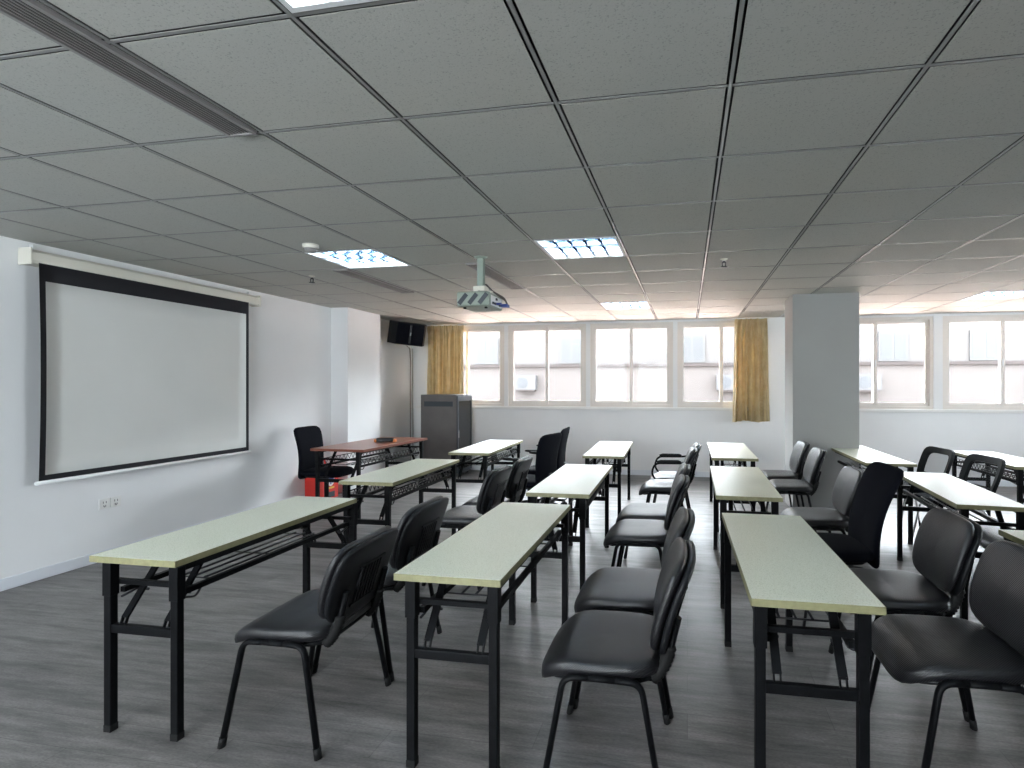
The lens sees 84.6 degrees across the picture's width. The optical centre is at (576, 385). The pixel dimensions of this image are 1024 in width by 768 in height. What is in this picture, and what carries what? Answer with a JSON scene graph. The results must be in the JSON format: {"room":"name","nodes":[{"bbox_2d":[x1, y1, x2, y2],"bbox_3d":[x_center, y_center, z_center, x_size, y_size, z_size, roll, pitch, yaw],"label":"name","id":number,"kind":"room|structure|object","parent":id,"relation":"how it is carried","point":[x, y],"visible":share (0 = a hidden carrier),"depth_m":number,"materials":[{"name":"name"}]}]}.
{"room":"classroom","nodes":[
{"label":"classroom","id":0,"kind":"room"},
{"bbox_2d":[0,236,411,578],"bbox_3d":[-4.152,0.147,4.034,0.200,2.610,11.900,0,0,11],"label":"wall","id":1,"kind":"structure","parent":0,"point":[44,525],"depth_m":5.18,"materials":[{"name":"paint"}]},
{"bbox_2d":[99,496,120,509],"bbox_3d":[-3.914,0.982,4.690,0.012,0.084,0.180,0,0,11],"label":"wall outlet","id":2,"kind":"object","parent":1,"relation":"attached to","point":[105,503],"visible":1,"depth_m":4.68,"materials":[{"name":"white paint"}]},
{"bbox_2d":[18,243,260,485],"bbox_3d":[-3.770,-0.162,5.125,0.124,1.780,2.222,0,0,11],"label":"projection screen","id":3,"kind":"object","parent":1,"relation":"attached to","point":[140,370],"visible":1,"depth_m":4.79,"materials":[{"name":"white fabric"}]},
{"bbox_2d":[0,494,304,591],"bbox_3d":[-4.252,1.409,2.983,0.012,0.085,9.400,0,0,11],"label":"baseboard","id":4,"kind":"structure","parent":1,"relation":"attached to","point":[7,583],"depth_m":4.26,"materials":[{"name":"white"}]},
{"bbox_2d":[387,320,426,346],"bbox_3d":[-2.775,-0.830,8.964,0.706,0.417,0.557,0,0,23],"label":"television","id":5,"kind":"object","parent":1,"relation":"attached to","point":[399,332],"visible":1,"depth_m":8.77,"materials":[{"name":"black plastic"}]},
{"bbox_2d":[395,323,424,345],"bbox_3d":[-2.619,-0.806,8.802,0.451,0.344,0.073,0,0,-35],"label":"grille","id":6,"kind":"object","parent":5,"relation":"attached to","point":[412,334],"depth_m":8.79,"materials":[{"name":"black plastic"}]},
{"bbox_2d":[406,345,412,460],"bbox_3d":[-2.874,0.389,9.563,0.055,2.125,0.470,0,0,-3],"label":"cable","id":7,"kind":"object","parent":1,"relation":"attached to","point":[406,345],"visible":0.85,"depth_m":9.74,"materials":[{"name":"grey plastic"}]},
{"bbox_2d":[331,307,379,492],"bbox_3d":[-3.138,0.197,7.977,0.257,2.510,0.810,0,0,11],"label":"wall column","id":8,"kind":"structure","parent":0,"point":[355,334],"depth_m":7.73,"materials":[{"name":"paint"}]},
{"bbox_2d":[0,0,1023,324],"bbox_3d":[2.030,-1.143,2.931,12.757,0.171,12.140,0,0,11],"label":"ceiling","id":9,"kind":"structure","parent":0,"point":[422,57],"depth_m":2.55,"materials":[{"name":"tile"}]},
{"bbox_2d":[0,0,256,137],"bbox_3d":[-1.557,-1.051,1.519,0.131,0.014,1.675,0,0,11],"label":"ceiling vent","id":10,"kind":"object","parent":9,"relation":"in","point":[31,14],"visible":1,"depth_m":1.81,"materials":[{"name":"grey metal"}]},
{"bbox_2d":[302,243,318,252],"bbox_3d":[-1.997,-1.030,4.198,0.116,0.057,0.116,0,0,11],"label":"smoke detector","id":11,"kind":"object","parent":9,"relation":"attached to","point":[308,247],"visible":1,"depth_m":4.16,"materials":[{"name":"beige paint"}]},
{"bbox_2d":[278,0,378,12],"bbox_3d":[-0.568,-1.107,1.228,0.606,0.103,0.606,0,0,11],"label":"ceiling light","id":12,"kind":"object","parent":9,"relation":"attached to","point":[294,6],"visible":1,"depth_m":1.55,"materials":[{"name":"white plastic"}]},
{"bbox_2d":[305,239,411,268],"bbox_3d":[-1.810,-1.107,4.685,0.606,0.103,0.606,0,0,11],"label":"ceiling light","id":13,"kind":"object","parent":9,"relation":"attached to","point":[364,258],"visible":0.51,"depth_m":4.71,"materials":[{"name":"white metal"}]},
{"bbox_2d":[332,269,413,292],"bbox_3d":[-2.027,-1.051,5.692,0.150,0.014,1.260,0,0,11],"label":"ceiling vent","id":14,"kind":"object","parent":9,"relation":"in","point":[347,272],"visible":1,"depth_m":5.57,"materials":[{"name":"grey metal"}]},
{"bbox_2d":[427,324,465,393],"bbox_3d":[-2.260,-0.226,9.614,0.752,1.639,0.174,0,0,11],"label":"curtain","id":15,"kind":"object","parent":9,"relation":"hanging from","point":[445,370],"visible":0.67,"depth_m":9.60,"materials":[{"name":"yellow fabric"}]},
{"bbox_2d":[457,256,508,311],"bbox_3d":[-0.780,-0.840,4.617,0.375,0.437,0.366,0,0,11],"label":"projector","id":16,"kind":"object","parent":9,"relation":"hanging from","point":[480,299],"visible":1,"depth_m":4.55,"materials":[{"name":"grey paint"}]},
{"bbox_2d":[457,292,487,304],"bbox_3d":[-0.825,-0.692,4.442,0.261,0.099,0.006,0,0,11],"label":"vent grille","id":17,"kind":"object","parent":16,"relation":"attached to","point":[463,298],"depth_m":4.44,"materials":[{"name":"grey plastic"}]},
{"bbox_2d":[466,263,524,289],"bbox_3d":[-0.757,-1.051,5.441,0.160,0.014,1.260,0,0,11],"label":"ceiling vent","id":18,"kind":"object","parent":9,"relation":"in","point":[490,272],"visible":0.88,"depth_m":5.42,"materials":[{"name":"grey metal"}]},
{"bbox_2d":[534,222,625,258],"bbox_3d":[0.044,-1.107,4.318,0.606,0.103,0.606,0,0,11],"label":"ceiling light","id":19,"kind":"object","parent":9,"relation":"attached to","point":[593,247],"visible":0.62,"depth_m":4.36,"materials":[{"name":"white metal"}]},
{"bbox_2d":[600,294,650,309],"bbox_3d":[0.656,-1.107,7.408,0.606,0.103,0.606,0,0,11],"label":"ceiling light","id":20,"kind":"object","parent":9,"relation":"attached to","point":[623,305],"visible":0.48,"depth_m":7.46,"materials":[{"name":"white plastic"}]},
{"bbox_2d":[720,258,727,267],"bbox_3d":[1.231,-1.025,4.670,0.064,0.070,0.062,0,0,11],"label":"sprinkler","id":21,"kind":"object","parent":9,"relation":"attached to","point":[723,259],"visible":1,"depth_m":4.66,"materials":[{"name":"beige paint"}]},
{"bbox_2d":[732,317,769,421],"bbox_3d":[2.689,-0.240,8.633,0.542,1.609,0.167,0,0,11],"label":"curtain","id":22,"kind":"object","parent":9,"relation":"hanging from","point":[750,380],"visible":1,"depth_m":8.63,"materials":[{"name":"yellow fabric"}]},
{"bbox_2d":[962,283,1023,299],"bbox_3d":[4.982,-1.107,6.551,0.606,0.103,0.606,0,0,11],"label":"ceiling light","id":23,"kind":"object","parent":9,"relation":"attached to","point":[1002,294],"visible":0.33,"depth_m":6.62,"materials":[{"name":"white plastic"}]},
{"bbox_2d":[0,470,1023,767],"bbox_3d":[2.031,1.527,2.936,12.757,0.150,12.150,0,0,11],"label":"floor","id":24,"kind":"structure","parent":0,"point":[52,628],"depth_m":2.70,"materials":[{"name":"grey wood"}]},
{"bbox_2d":[89,496,357,741],"bbox_3d":[-1.718,1.083,2.948,0.434,0.737,1.295,0,0,11],"label":"folding table","id":25,"kind":"object","parent":24,"relation":"on","point":[181,550],"visible":0.88,"depth_m":2.44,"materials":[{"name":"laminate"}]},
{"bbox_2d":[121,526,347,597],"bbox_3d":[-1.687,0.888,2.942,0.298,0.037,1.198,0,0,11],"label":"wire shelf","id":26,"kind":"object","parent":25,"relation":"attached to","point":[190,587],"depth_m":2.74,"materials":[{"name":"black metal"}]},
{"bbox_2d":[217,525,398,760],"bbox_3d":[-1.131,1.049,2.473,0.572,0.809,0.579,0,0,10],"label":"chair","id":27,"kind":"object","parent":24,"relation":"on","point":[351,589],"visible":1,"depth_m":2.28,"materials":[{"name":"black leather"}]},
{"bbox_2d":[305,460,337,496],"bbox_3d":[-3.279,1.198,7.194,0.274,0.507,0.334,0,0,11],"label":"equipment box","id":28,"kind":"object","parent":24,"relation":"on","point":[309,482],"visible":0.23,"depth_m":7.05,"materials":[{"name":"red paint"}]},
{"bbox_2d":[294,426,353,496],"bbox_3d":[-2.926,0.967,6.556,0.582,0.970,0.575,0,0,9],"label":"chair","id":29,"kind":"object","parent":24,"relation":"on","point":[307,437],"visible":0.67,"depth_m":6.49,"materials":[{"name":"black fabric"}]},
{"bbox_2d":[310,437,426,518],"bbox_3d":[-2.405,1.065,6.644,0.642,0.775,1.410,0,0,12],"label":"desk","id":30,"kind":"object","parent":24,"relation":"on","point":[358,448],"visible":0.74,"depth_m":6.23,"materials":[{"name":"brown wood"}]},
{"bbox_2d":[321,447,418,469],"bbox_3d":[-2.405,0.849,6.644,0.481,0.116,1.313,0,0,12],"label":"wire shelf","id":31,"kind":"object","parent":30,"relation":"attached to","point":[387,452],"depth_m":6.44,"materials":[{"name":"black metal"}]},
{"bbox_2d":[374,438,396,441],"bbox_3d":[-2.299,0.653,6.715,0.256,0.048,0.064,0,0,-5],"label":"case","id":32,"kind":"object","parent":30,"relation":"on","point":[376,439],"visible":1,"depth_m":6.68,"materials":[{"name":"black plastic"}]},
{"bbox_2d":[312,495,448,681],"bbox_3d":[-1.027,1.035,3.048,0.572,0.838,0.579,0,0,11],"label":"chair","id":33,"kind":"object","parent":24,"relation":"on","point":[419,530],"visible":0.52,"depth_m":2.84,"materials":[{"name":"black leather"}]},
{"bbox_2d":[339,459,459,542],"bbox_3d":[-1.458,1.083,4.800,0.436,0.737,1.310,0,0,10],"label":"folding table","id":34,"kind":"object","parent":24,"relation":"on","point":[390,477],"visible":0.74,"depth_m":4.50,"materials":[{"name":"laminate"}]},
{"bbox_2d":[350,468,451,504],"bbox_3d":[-1.458,0.849,4.800,0.322,0.116,1.213,0,0,10],"label":"wire shelf","id":35,"kind":"object","parent":34,"relation":"attached to","point":[444,478],"depth_m":4.56,"materials":[{"name":"black metal"}]},
{"bbox_2d":[421,394,471,475],"bbox_3d":[-2.123,0.798,9.185,0.645,1.307,0.605,0,0,11],"label":"cabinet","id":36,"kind":"object","parent":24,"relation":"on","point":[446,419],"visible":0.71,"depth_m":8.91,"materials":[{"name":"metal"}]},
{"bbox_2d":[422,465,511,589],"bbox_3d":[-0.809,1.035,4.279,0.572,0.838,0.579,0,0,11],"label":"chair","id":37,"kind":"object","parent":24,"relation":"on","point":[492,493],"visible":0.59,"depth_m":4.08,"materials":[{"name":"black leather"}]},
{"bbox_2d":[394,502,570,767],"bbox_3d":[-0.366,1.083,2.744,0.425,0.737,1.330,0,0,11],"label":"folding table","id":38,"kind":"object","parent":24,"relation":"on","point":[488,552],"visible":0.97,"depth_m":2.19,"materials":[{"name":"laminate"}]},
{"bbox_2d":[420,535,560,618],"bbox_3d":[-0.349,0.888,2.740,0.298,0.037,1.233,0,0,11],"label":"wire shelf","id":39,"kind":"object","parent":38,"relation":"attached to","point":[436,609],"depth_m":2.38,"materials":[{"name":"black metal"}]},
{"bbox_2d":[448,440,522,482],"bbox_3d":[-1.039,1.083,6.654,0.457,0.737,1.442,0,0,9],"label":"folding table","id":40,"kind":"object","parent":24,"relation":"on","point":[489,448],"visible":0.76,"depth_m":6.28,"materials":[{"name":"laminate"}]},
{"bbox_2d":[457,446,516,468],"bbox_3d":[-1.039,0.849,6.654,0.338,0.116,1.344,0,0,9],"label":"wire shelf","id":41,"kind":"object","parent":40,"relation":"attached to","point":[463,462],"depth_m":6.38,"materials":[{"name":"black metal"}]},
{"bbox_2d":[463,456,532,505],"bbox_3d":[-0.686,1.035,4.846,0.572,0.838,0.579,0,0,10],"label":"chair","id":42,"kind":"object","parent":24,"relation":"on","point":[516,484],"visible":0.47,"depth_m":4.66,"materials":[{"name":"black leather"}]},
{"bbox_2d":[502,432,561,502],"bbox_3d":[-0.494,0.972,5.869,0.582,0.960,0.640,0,0,24],"label":"chair","id":43,"kind":"object","parent":24,"relation":"on","point":[546,453],"visible":0.5,"depth_m":5.67,"materials":[{"name":"black fabric"}]},
{"bbox_2d":[521,427,569,504],"bbox_3d":[-0.386,0.972,6.621,0.582,0.960,0.640,0,0,9],"label":"chair","id":44,"kind":"object","parent":24,"relation":"on","point":[561,459],"visible":0.29,"depth_m":6.47,"materials":[{"name":"black leather"}]},
{"bbox_2d":[526,464,612,602],"bbox_3d":[-0.007,1.083,4.388,0.430,0.737,1.385,0,0,10],"label":"folding table","id":45,"kind":"object","parent":24,"relation":"on","point":[582,483],"visible":0.81,"depth_m":4.00,"materials":[{"name":"laminate"}]},
{"bbox_2d":[538,479,604,507],"bbox_3d":[-0.007,0.849,4.388,0.318,0.116,1.288,0,0,10],"label":"wire shelf","id":46,"kind":"object","parent":45,"relation":"attached to","point":[547,499],"depth_m":4.14,"materials":[{"name":"black metal"}]},
{"bbox_2d":[582,441,632,527],"bbox_3d":[0.388,1.083,6.422,0.425,0.737,1.511,0,0,9],"label":"folding table","id":47,"kind":"object","parent":24,"relation":"on","point":[619,451],"visible":0.82,"depth_m":5.97,"materials":[{"name":"laminate"}]},
{"bbox_2d":[590,453,627,468],"bbox_3d":[0.388,0.849,6.422,0.314,0.116,1.414,0,0,9],"label":"wire shelf","id":48,"kind":"object","parent":47,"relation":"attached to","point":[594,461],"depth_m":5.93,"materials":[{"name":"black metal"}]},
{"bbox_2d":[541,537,695,767],"bbox_3d":[0.170,1.035,2.169,0.572,0.838,0.579,0,0,10],"label":"chair","id":49,"kind":"object","parent":24,"relation":"on","point":[631,649],"visible":1,"depth_m":1.98,"materials":[{"name":"black leather"}]},
{"bbox_2d":[573,507,694,718],"bbox_3d":[0.290,1.035,2.747,0.572,0.838,0.579,0,0,10],"label":"chair","id":50,"kind":"object","parent":24,"relation":"on","point":[626,589],"visible":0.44,"depth_m":2.62,"materials":[{"name":"black leather"}]},
{"bbox_2d":[603,474,689,566],"bbox_3d":[0.482,1.035,3.819,0.572,0.838,0.579,0,0,11],"label":"chair","id":51,"kind":"object","parent":24,"relation":"on","point":[626,532],"visible":0.75,"depth_m":3.62,"materials":[{"name":"black leather"}]},
{"bbox_2d":[616,463,690,566],"bbox_3d":[0.604,1.035,4.386,0.572,0.838,0.579,0,0,11],"label":"chair","id":52,"kind":"object","parent":24,"relation":"on","point":[655,511],"visible":0.41,"depth_m":4.29,"materials":[{"name":"black leather"}]},
{"bbox_2d":[639,447,697,506],"bbox_3d":[0.911,1.035,5.549,0.572,0.838,0.579,0,0,11],"label":"chair","id":53,"kind":"object","parent":24,"relation":"on","point":[653,486],"visible":0.41,"depth_m":5.36,"materials":[{"name":"black leather"}]},
{"bbox_2d":[649,443,701,508],"bbox_3d":[1.077,1.043,6.128,0.572,0.822,0.616,0,0,11],"label":"chair","id":54,"kind":"object","parent":24,"relation":"on","point":[662,474],"visible":0.39,"depth_m":5.97,"materials":[{"name":"black leather"}]},
{"bbox_2d":[707,442,758,531],"bbox_3d":[1.710,1.083,6.249,0.445,0.737,1.525,0,0,11],"label":"folding table","id":55,"kind":"object","parent":24,"relation":"on","point":[722,452],"visible":0.52,"depth_m":6.06,"materials":[{"name":"laminate"}]},
{"bbox_2d":[710,466,782,609],"bbox_3d":[1.251,1.083,4.271,0.415,0.737,1.375,0,0,12],"label":"folding table","id":56,"kind":"object","parent":24,"relation":"on","point":[731,484],"visible":0.66,"depth_m":3.88,"materials":[{"name":"laminate"}]},
{"bbox_2d":[727,500,757,510],"bbox_3d":[1.251,0.888,4.271,0.290,0.037,1.278,0,0,12],"label":"wire shelf","id":57,"kind":"object","parent":56,"relation":"attached to","point":[727,500],"depth_m":4.12,"materials":[{"name":"black metal"}]},
{"bbox_2d":[755,441,809,511],"bbox_3d":[2.254,1.035,6.180,0.572,0.838,0.579,0,0,11],"label":"chair","id":58,"kind":"object","parent":24,"relation":"on","point":[800,450],"visible":0.74,"depth_m":6.00,"materials":[{"name":"black leather"}]},
{"bbox_2d":[766,447,825,531],"bbox_3d":[2.149,1.035,5.547,0.572,0.838,0.579,0,0,13],"label":"chair","id":59,"kind":"object","parent":24,"relation":"on","point":[816,456],"visible":0.87,"depth_m":5.35,"materials":[{"name":"black leather"}]},
{"bbox_2d":[722,513,885,767],"bbox_3d":[0.908,1.083,2.476,0.420,0.737,1.290,0,0,10],"label":"folding table","id":60,"kind":"object","parent":24,"relation":"on","point":[782,562],"visible":1,"depth_m":1.94,"materials":[{"name":"laminate"}]},
{"bbox_2d":[731,547,854,650],"bbox_3d":[0.893,0.888,2.478,0.294,0.037,1.193,0,0,10],"label":"wire shelf","id":61,"kind":"object","parent":60,"relation":"attached to","point":[772,637],"depth_m":1.95,"materials":[{"name":"black metal"}]},
{"bbox_2d":[780,466,863,533],"bbox_3d":[1.846,1.035,4.222,0.572,0.838,0.579,0,0,11],"label":"chair","id":62,"kind":"object","parent":24,"relation":"on","point":[818,518],"visible":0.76,"depth_m":4.12,"materials":[{"name":"black leather"}]},
{"bbox_2d":[802,462,903,625],"bbox_3d":[1.625,0.970,3.475,0.628,0.966,0.519,0,0,7],"label":"chair","id":63,"kind":"object","parent":24,"relation":"on","point":[878,484],"visible":0.56,"depth_m":3.37,"materials":[{"name":"black fabric"}]},
{"bbox_2d":[832,446,916,544],"bbox_3d":[3.043,1.083,5.911,0.428,0.737,1.600,0,0,11],"label":"folding table","id":64,"kind":"object","parent":24,"relation":"on","point":[864,456],"visible":0.33,"depth_m":5.48,"materials":[{"name":"laminate"}]},
{"bbox_2d":[846,462,904,482],"bbox_3d":[3.043,0.888,5.911,0.300,0.037,1.503,0,0,11],"label":"wire shelf","id":65,"kind":"object","parent":64,"relation":"attached to","point":[846,462],"depth_m":6.06,"materials":[{"name":"black metal"}]},
{"bbox_2d":[828,508,982,721],"bbox_3d":[1.580,1.035,2.725,0.572,0.838,0.579,0,0,11],"label":"chair","id":66,"kind":"object","parent":24,"relation":"on","point":[947,542],"visible":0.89,"depth_m":2.59,"materials":[{"name":"black leather"}]},
{"bbox_2d":[896,446,954,525],"bbox_3d":[3.363,1.036,5.559,0.588,0.835,0.495,0,0,3],"label":"mesh chair","id":67,"kind":"object","parent":24,"relation":"on","point":[927,451],"visible":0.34,"depth_m":5.61,"materials":[{"name":"black plastic"}]},
{"bbox_2d":[870,540,1023,767],"bbox_3d":[1.462,1.035,2.127,0.572,0.838,0.579,0,0,10],"label":"chair","id":68,"kind":"object","parent":24,"relation":"on","point":[944,652],"visible":0.98,"depth_m":2.08,"materials":[{"name":"black leather"}]},
{"bbox_2d":[913,454,1005,536],"bbox_3d":[3.361,1.036,4.928,0.588,0.835,0.495,0,0,3],"label":"mesh chair","id":69,"kind":"object","parent":24,"relation":"on","point":[970,459],"visible":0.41,"depth_m":4.95,"materials":[{"name":"black plastic"}]},
{"bbox_2d":[897,472,1023,619],"bbox_3d":[2.655,1.083,3.970,0.385,0.737,1.353,0,0,15],"label":"folding table","id":70,"kind":"object","parent":24,"relation":"on","point":[961,495],"visible":0.55,"depth_m":3.77,"materials":[{"name":"laminate"}]},
{"bbox_2d":[903,494,982,520],"bbox_3d":[2.655,0.888,3.970,0.267,0.037,1.256,0,0,15],"label":"wire shelf","id":71,"kind":"object","parent":70,"relation":"attached to","point":[909,496],"depth_m":4.09,"materials":[{"name":"black metal"}]},
{"bbox_2d":[952,451,1023,515],"bbox_3d":[4.195,1.083,5.507,0.431,0.737,1.235,0,0,10],"label":"folding table","id":72,"kind":"object","parent":24,"relation":"on","point":[1016,464],"visible":0.6,"depth_m":5.56,"materials":[{"name":"laminate"}]},
{"bbox_2d":[957,458,1015,483],"bbox_3d":[4.195,0.849,5.507,0.318,0.116,1.138,0,0,10],"label":"wire shelf","id":73,"kind":"object","parent":72,"relation":"attached to","point":[987,470],"depth_m":5.54,"materials":[{"name":"black metal"}]},
{"bbox_2d":[968,525,1015,585],"bbox_3d":[2.984,1.035,3.690,0.572,0.838,0.579,0,0,11],"label":"chair","id":74,"kind":"object","parent":24,"relation":"on","point":[990,533],"visible":0.21,"depth_m":3.73,"materials":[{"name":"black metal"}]},
{"bbox_2d":[998,529,1023,544],"bbox_3d":[2.192,1.083,2.111,0.420,0.737,1.293,0,0,10],"label":"folding table","id":75,"kind":"object","parent":24,"relation":"on","point":[1016,536],"visible":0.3,"depth_m":2.70,"materials":[{"name":"laminate"}]},
{"bbox_2d":[412,307,1023,480],"bbox_3d":[3.186,0.147,8.768,12.757,2.610,0.240,0,0,11],"label":"wall","id":76,"kind":"structure","parent":0,"point":[902,435],"depth_m":8.84,"materials":[{"name":"paint"}]},
{"bbox_2d":[463,326,503,405],"bbox_3d":[-1.891,-0.336,9.700,1.360,1.375,0.074,0,0,11],"label":"window","id":77,"kind":"structure","parent":76,"relation":"in","point":[467,329],"depth_m":9.62,"materials":[{"name":"white paint"}]},
{"bbox_2d":[508,324,585,406],"bbox_3d":[-0.496,-0.336,9.424,1.345,1.375,0.074,0,0,11],"label":"window","id":78,"kind":"structure","parent":76,"relation":"in","point":[557,327],"depth_m":9.40,"materials":[{"name":"white paint"}]},
{"bbox_2d":[411,405,754,410],"bbox_3d":[0.031,0.373,9.258,5.977,0.047,0.045,0,0,11],"label":"trim","id":79,"kind":"structure","parent":76,"relation":"attached to","point":[414,406],"depth_m":9.16,"materials":[{"name":"white paint"}]},
{"bbox_2d":[590,322,672,406],"bbox_3d":[0.895,-0.336,9.149,1.350,1.375,0.074,0,0,11],"label":"window","id":80,"kind":"structure","parent":76,"relation":"in","point":[650,325],"depth_m":9.12,"materials":[{"name":"white paint"}]},
{"bbox_2d":[677,321,734,407],"bbox_3d":[2.293,-0.336,8.872,1.360,1.375,0.074,0,0,11],"label":"window","id":81,"kind":"structure","parent":76,"relation":"in","point":[696,324],"depth_m":8.92,"materials":[{"name":"white paint"}]},
{"bbox_2d":[471,465,1016,486],"bbox_3d":[3.162,1.409,8.644,12.357,0.085,0.012,0,0,11],"label":"baseboard","id":82,"kind":"structure","parent":76,"relation":"attached to","point":[474,467],"depth_m":9.01,"materials":[{"name":"white"}]},
{"bbox_2d":[859,316,932,408],"bbox_3d":[4.495,-0.336,8.435,1.580,1.375,0.074,0,0,11],"label":"window","id":83,"kind":"structure","parent":76,"relation":"in","point":[927,320],"depth_m":8.33,"materials":[{"name":"white paint"}]},
{"bbox_2d":[859,409,1023,412],"bbox_3d":[6.440,0.373,7.988,5.670,0.047,0.045,0,0,11],"label":"trim","id":84,"kind":"structure","parent":76,"relation":"attached to","point":[860,410],"depth_m":8.19,"materials":[{"name":"white paint"}]},
{"bbox_2d":[943,314,1023,409],"bbox_3d":[6.162,-0.336,8.105,1.580,1.375,0.074,0,0,11],"label":"window","id":85,"kind":"structure","parent":76,"relation":"in","point":[1001,319],"depth_m":8.13,"materials":[{"name":"white paint"}]},
{"bbox_2d":[785,292,858,509],"bbox_3d":[2.910,0.197,6.677,0.715,2.510,0.530,0,0,11],"label":"pillar","id":86,"kind":"structure","parent":0,"point":[822,330],"depth_m":6.42,"materials":[{"name":"paint"}]},
{"label":"outside","id":87,"kind":"structure","parent":0,"visible":0},
{"bbox_3d":[7.715,8.552,38.943,140.000,0.200,60.600,0,0,11],"label":"street","id":88,"kind":"object","parent":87,"visible":0},
{"bbox_2d":[463,321,1023,402],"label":"window","id":89,"kind":"structure","parent":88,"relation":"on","point":[973,346],"depth_m":27.31,"materials":[{"name":"paint"}]},
{"bbox_2d":[517,377,526,387],"bbox_3d":[-2.801,-0.160,28.701,0.560,0.560,0.020,0,0,11],"label":"fan grille","id":90,"kind":"object","parent":89,"relation":"attached to","point":[521,381],"depth_m":28.69,"materials":[{"name":"grey"}]},
{"bbox_2d":[723,376,730,387],"bbox_3d":[7.114,-0.160,26.737,0.560,0.560,0.020,0,0,11],"label":"fan grille","id":91,"kind":"object","parent":89,"relation":"attached to","point":[726,379],"depth_m":26.72,"materials":[{"name":"grey"}]},
{"bbox_2d":[859,376,871,387],"bbox_3d":[13.180,-0.160,25.536,0.560,0.560,0.020,0,0,11],"label":"fan grille","id":92,"kind":"object","parent":89,"relation":"attached to","point":[864,381],"depth_m":25.53,"materials":[{"name":"grey"}]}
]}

